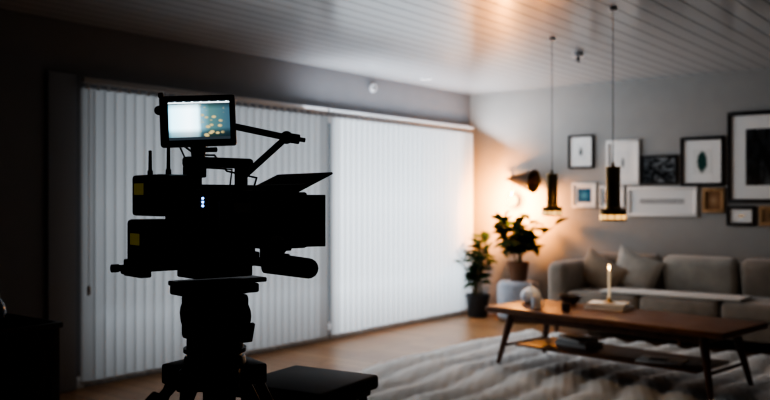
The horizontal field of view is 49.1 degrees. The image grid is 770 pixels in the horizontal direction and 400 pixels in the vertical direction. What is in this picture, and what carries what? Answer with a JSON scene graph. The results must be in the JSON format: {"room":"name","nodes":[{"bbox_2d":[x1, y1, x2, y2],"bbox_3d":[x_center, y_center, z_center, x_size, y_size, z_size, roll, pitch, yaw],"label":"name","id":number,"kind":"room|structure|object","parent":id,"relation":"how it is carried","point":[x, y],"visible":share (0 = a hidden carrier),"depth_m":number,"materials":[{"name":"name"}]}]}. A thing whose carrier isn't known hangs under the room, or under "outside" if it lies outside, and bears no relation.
{"room":"living room","nodes":[
{"label":"living room","id":0,"kind":"room"},
{"bbox_2d":[0,9,469,386],"bbox_3d":[-2.223,0.040,5.837,0.200,2.520,10.200,0,0,38],"label":"wall","id":1,"kind":"structure","parent":0,"point":[31,46],"depth_m":5.83,"materials":[{"name":"grey paint"}]},
{"bbox_2d":[46,71,76,392],"bbox_3d":[-2.188,0.220,5.695,0.030,2.160,0.210,0,0,38],"label":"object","id":2,"kind":"structure","parent":1,"relation":"attached to","point":[61,88],"depth_m":5.68,"materials":[{"name":"grey paint"}]},
{"bbox_2d":[83,87,451,329],"bbox_3d":[-0.724,0.220,7.812,0.070,2.040,4.800,0,0,38],"label":"window","id":3,"kind":"structure","parent":1,"relation":"in","point":[329,117],"depth_m":8.05,"materials":[{"name":"white"}]},
{"bbox_2d":[80,77,474,384],"bbox_3d":[-0.519,0.215,7.727,0.066,2.110,5.023,0,0,38],"label":"vertical blinds","id":4,"kind":"object","parent":3,"relation":"attached to","point":[402,195],"visible":0.77,"depth_m":7.49,"materials":[{"name":"grey fabric"}]},
{"bbox_2d":[77,312,496,388],"bbox_3d":[0.854,1.260,3.441,7.600,0.080,10.200,0,0,38],"label":"baseboard","id":5,"kind":"structure","parent":1,"relation":"attached to","point":[79,386],"depth_m":5.80,"materials":[{"name":"white"}]},
{"bbox_2d":[369,84,376,91],"bbox_3d":[-0.112,-1.113,8.351,0.042,0.089,0.089,0,0,38],"label":"sensor","id":6,"kind":"object","parent":1,"relation":"attached to","point":[373,87],"visible":1,"depth_m":8.33,"materials":[{"name":"white plastic"}]},
{"bbox_2d":[568,135,593,168],"bbox_3d":[2.077,-0.512,8.933,0.285,0.350,0.028,0,0,38],"label":"picture","id":7,"kind":"object","parent":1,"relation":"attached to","point":[580,147],"visible":1,"depth_m":8.93,"materials":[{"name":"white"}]},
{"bbox_2d":[572,183,596,207],"bbox_3d":[2.108,-0.049,8.909,0.272,0.266,0.028,0,0,38],"label":"picture","id":8,"kind":"object","parent":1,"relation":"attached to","point":[584,195],"visible":1,"depth_m":8.91,"materials":[{"name":"white"}]},
{"bbox_2d":[599,186,624,207],"bbox_3d":[2.349,-0.032,8.721,0.272,0.229,0.028,0,0,38],"label":"picture","id":9,"kind":"object","parent":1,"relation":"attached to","point":[602,189],"visible":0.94,"depth_m":8.76,"materials":[{"name":"white"}]},
{"bbox_2d":[606,139,639,184],"bbox_3d":[2.442,-0.383,8.649,0.352,0.462,0.028,0,0,38],"label":"picture","id":10,"kind":"object","parent":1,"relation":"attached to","point":[625,154],"visible":0.81,"depth_m":8.63,"materials":[{"name":"white"}]},
{"bbox_2d":[640,155,677,183],"bbox_3d":[2.737,-0.302,8.419,0.374,0.289,0.028,0,0,38],"label":"picture","id":11,"kind":"object","parent":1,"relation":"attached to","point":[654,169],"visible":1,"depth_m":8.42,"materials":[{"name":"black"}]},
{"bbox_2d":[627,186,697,216],"bbox_3d":[2.760,0.016,8.402,0.705,0.299,0.028,0,0,38],"label":"picture","id":12,"kind":"object","parent":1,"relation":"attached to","point":[677,201],"visible":1,"depth_m":8.39,"materials":[{"name":"white"}]},
{"bbox_2d":[680,136,724,185],"bbox_3d":[3.073,-0.372,8.158,0.418,0.477,0.028,0,0,38],"label":"picture","id":13,"kind":"object","parent":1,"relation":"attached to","point":[702,159],"visible":1,"depth_m":8.15,"materials":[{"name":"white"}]},
{"bbox_2d":[702,188,724,212],"bbox_3d":[3.157,0.004,8.093,0.206,0.241,0.028,0,0,38],"label":"picture","id":14,"kind":"object","parent":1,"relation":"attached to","point":[713,199],"visible":1,"depth_m":8.09,"materials":[{"name":"brown wood"}]},
{"bbox_2d":[726,206,755,225],"bbox_3d":[3.355,0.150,7.938,0.261,0.186,0.028,0,0,38],"label":"picture","id":15,"kind":"object","parent":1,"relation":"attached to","point":[735,215],"visible":1,"depth_m":7.94,"materials":[{"name":"black"}]},
{"bbox_2d":[727,110,769,202],"bbox_3d":[3.481,-0.401,7.840,0.562,0.856,0.028,0,0,38],"label":"picture","id":16,"kind":"object","parent":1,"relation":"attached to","point":[748,133],"visible":1,"depth_m":7.90,"materials":[{"name":"black"}]},
{"bbox_2d":[0,0,769,94],"bbox_3d":[0.617,-1.320,3.626,8.600,0.200,10.600,0,0,38],"label":"ceiling","id":17,"kind":"structure","parent":0,"point":[468,47],"depth_m":6.13,"materials":[{"name":"white wood"}]},
{"bbox_2d":[542,38,562,215],"bbox_3d":[1.259,-0.550,6.350,0.155,1.341,0.155,0,0,38],"label":"pendant lamp","id":18,"kind":"object","parent":17,"relation":"hanging from","point":[551,209],"visible":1,"depth_m":6.31,"materials":[{"name":"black metal"}]},
{"bbox_2d":[572,52,583,62],"bbox_3d":[1.602,-1.179,6.988,0.100,0.083,0.100,0,0,38],"label":"hook","id":19,"kind":"object","parent":17,"relation":"attached to","point":[577,55],"depth_m":6.96,"materials":[{"name":"black metal"}]},
{"bbox_2d":[599,7,626,220],"bbox_3d":[1.449,-0.543,5.350,0.169,1.353,0.169,0,0,38],"label":"pendant lamp","id":20,"kind":"object","parent":17,"relation":"hanging from","point":[612,212],"visible":1,"depth_m":5.31,"materials":[{"name":"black metal"}]},
{"bbox_2d":[59,312,769,399],"bbox_3d":[0.617,1.400,3.626,8.600,0.200,10.600,0,0,38],"label":"floor","id":21,"kind":"structure","parent":0,"point":[355,352],"depth_m":7.47,"materials":[{"name":"brown wood"}]},
{"bbox_2d":[0,313,62,399],"bbox_3d":[-2.146,0.925,3.376,0.622,0.750,1.520,0,0,38],"label":"sideboard","id":22,"kind":"object","parent":21,"relation":"on","point":[29,346],"visible":1,"depth_m":3.68,"materials":[{"name":"brown wood"}]},
{"bbox_2d":[0,290,6,319],"bbox_3d":[-1.785,0.482,3.858,0.093,0.133,0.093,0,0,38],"label":"vase","id":23,"kind":"object","parent":22,"relation":"on","point":[3,311],"visible":1,"depth_m":3.85,"materials":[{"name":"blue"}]},
{"bbox_2d":[110,93,332,399],"bbox_3d":[-0.469,0.516,2.207,0.941,1.567,0.986,0,0,38],"label":"camera rig","id":24,"kind":"object","parent":21,"relation":"on","point":[210,234],"visible":1,"depth_m":2.07,"materials":[{"name":"black metal"}]},
{"bbox_2d":[236,365,377,399],"bbox_3d":[-0.243,0.928,2.620,0.402,0.746,0.400,0,0,30],"label":"table","id":25,"kind":"object","parent":21,"relation":"on","point":[296,382],"visible":0.79,"depth_m":2.56,"materials":[{"name":"black wood"}]},
{"bbox_2d":[454,231,497,317],"bbox_3d":[1.010,0.820,9.318,0.454,0.958,0.565,0,0,38],"label":"potted plant","id":26,"kind":"object","parent":21,"relation":"on","point":[476,302],"visible":0.99,"depth_m":9.29,"materials":[{"name":"green plant"}]},
{"bbox_2d":[497,279,539,322],"bbox_3d":[1.435,1.085,9.072,0.458,0.430,0.458,0,0,38],"label":"plant stand","id":27,"kind":"object","parent":21,"relation":"on","point":[508,291],"visible":0.55,"depth_m":8.91,"materials":[{"name":"fabric"}]},
{"bbox_2d":[490,209,567,280],"bbox_3d":[1.476,0.484,8.888,0.749,0.770,0.656,0,0,38],"label":"plant","id":28,"kind":"object","parent":27,"relation":"on","point":[522,239],"visible":1,"depth_m":8.98,"materials":[{"name":"green plant"}]},
{"bbox_2d":[357,329,769,399],"bbox_3d":[1.450,1.271,5.778,3.230,0.058,3.720,0,0,38],"label":"rug","id":29,"kind":"object","parent":21,"relation":"on","point":[470,370],"visible":0.73,"depth_m":6.01,"materials":[{"name":"fabric"}]},
{"bbox_2d":[485,300,767,399],"bbox_3d":[1.652,1.026,6.013,0.680,0.431,1.860,0,0,-44],"label":"coffee table","id":30,"kind":"object","parent":29,"relation":"on","point":[703,331],"visible":0.95,"depth_m":5.76,"materials":[{"name":"brown wood"}]},
{"bbox_2d":[520,283,540,303],"bbox_3d":[1.148,0.732,6.614,0.166,0.155,0.224,0,0,38],"label":"teapot","id":31,"kind":"object","parent":30,"relation":"on","point":[530,291],"visible":0.85,"depth_m":6.55,"materials":[{"name":"white ceramic"}]},
{"bbox_2d":[531,297,544,308],"bbox_3d":[1.134,0.766,6.270,0.088,0.085,0.087,0,0,38],"label":"mug","id":32,"kind":"object","parent":30,"relation":"on","point":[535,301],"visible":1,"depth_m":6.24,"materials":[{"name":"white ceramic"}]},
{"bbox_2d":[561,303,570,311],"bbox_3d":[1.315,0.779,6.118,0.068,0.060,0.068,0,0,38],"label":"cup","id":33,"kind":"object","parent":30,"relation":"on","point":[565,306],"visible":1,"depth_m":6.09,"materials":[{"name":"grey ceramic"}]},
{"bbox_2d":[558,294,581,304],"bbox_3d":[1.434,0.774,6.526,0.180,0.070,0.180,0,0,38],"label":"bowl","id":34,"kind":"object","parent":30,"relation":"on","point":[573,299],"visible":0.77,"depth_m":6.47,"materials":[{"name":"grey ceramic"}]},
{"bbox_2d":[555,334,602,349],"bbox_3d":[1.443,1.052,6.272,0.227,0.064,0.301,0,0,-34],"label":"books","id":35,"kind":"object","parent":30,"relation":"on","point":[580,341],"visible":1,"depth_m":6.20,"materials":[{"name":"white paper"}]},
{"bbox_2d":[583,266,633,311],"bbox_3d":[1.666,0.643,6.257,0.318,0.331,0.251,0,0,38],"label":"candle holder","id":36,"kind":"object","parent":30,"relation":"on","point":[616,306],"visible":1,"depth_m":6.20,"materials":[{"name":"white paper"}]},
{"bbox_2d":[635,355,687,365],"bbox_3d":[1.859,1.077,5.656,0.300,0.014,0.220,0,0,32],"label":"magazine","id":37,"kind":"object","parent":30,"relation":"on","point":[645,358],"visible":1,"depth_m":5.62,"materials":[{"name":"white paper"}]},
{"bbox_2d":[548,245,769,346],"bbox_3d":[2.831,0.867,7.706,2.520,0.866,0.940,0,0,38],"label":"sofa","id":38,"kind":"object","parent":21,"relation":"on","point":[713,286],"visible":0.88,"depth_m":7.75,"materials":[{"name":"fabric"}]},
{"bbox_2d":[470,68,769,304],"bbox_3d":[3.812,0.040,7.729,8.600,2.520,0.200,0,0,38],"label":"wall","id":39,"kind":"structure","parent":0,"point":[515,132],"depth_m":8.83,"materials":[{"name":"grey paint"}]},
{"bbox_2d":[506,170,540,204],"bbox_3d":[1.479,-0.134,9.227,0.406,0.388,0.301,0,0,38],"label":"wall sconce","id":40,"kind":"object","parent":39,"relation":"attached to","point":[530,181],"depth_m":9.19,"materials":[{"name":"black metal"}]},
{"bbox_2d":[759,206,769,225],"bbox_3d":[3.571,0.147,7.770,0.216,0.182,0.028,0,0,38],"label":"picture","id":41,"kind":"object","parent":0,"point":[764,211],"visible":1,"depth_m":7.81,"materials":[{"name":"brown wood"}]}
]}

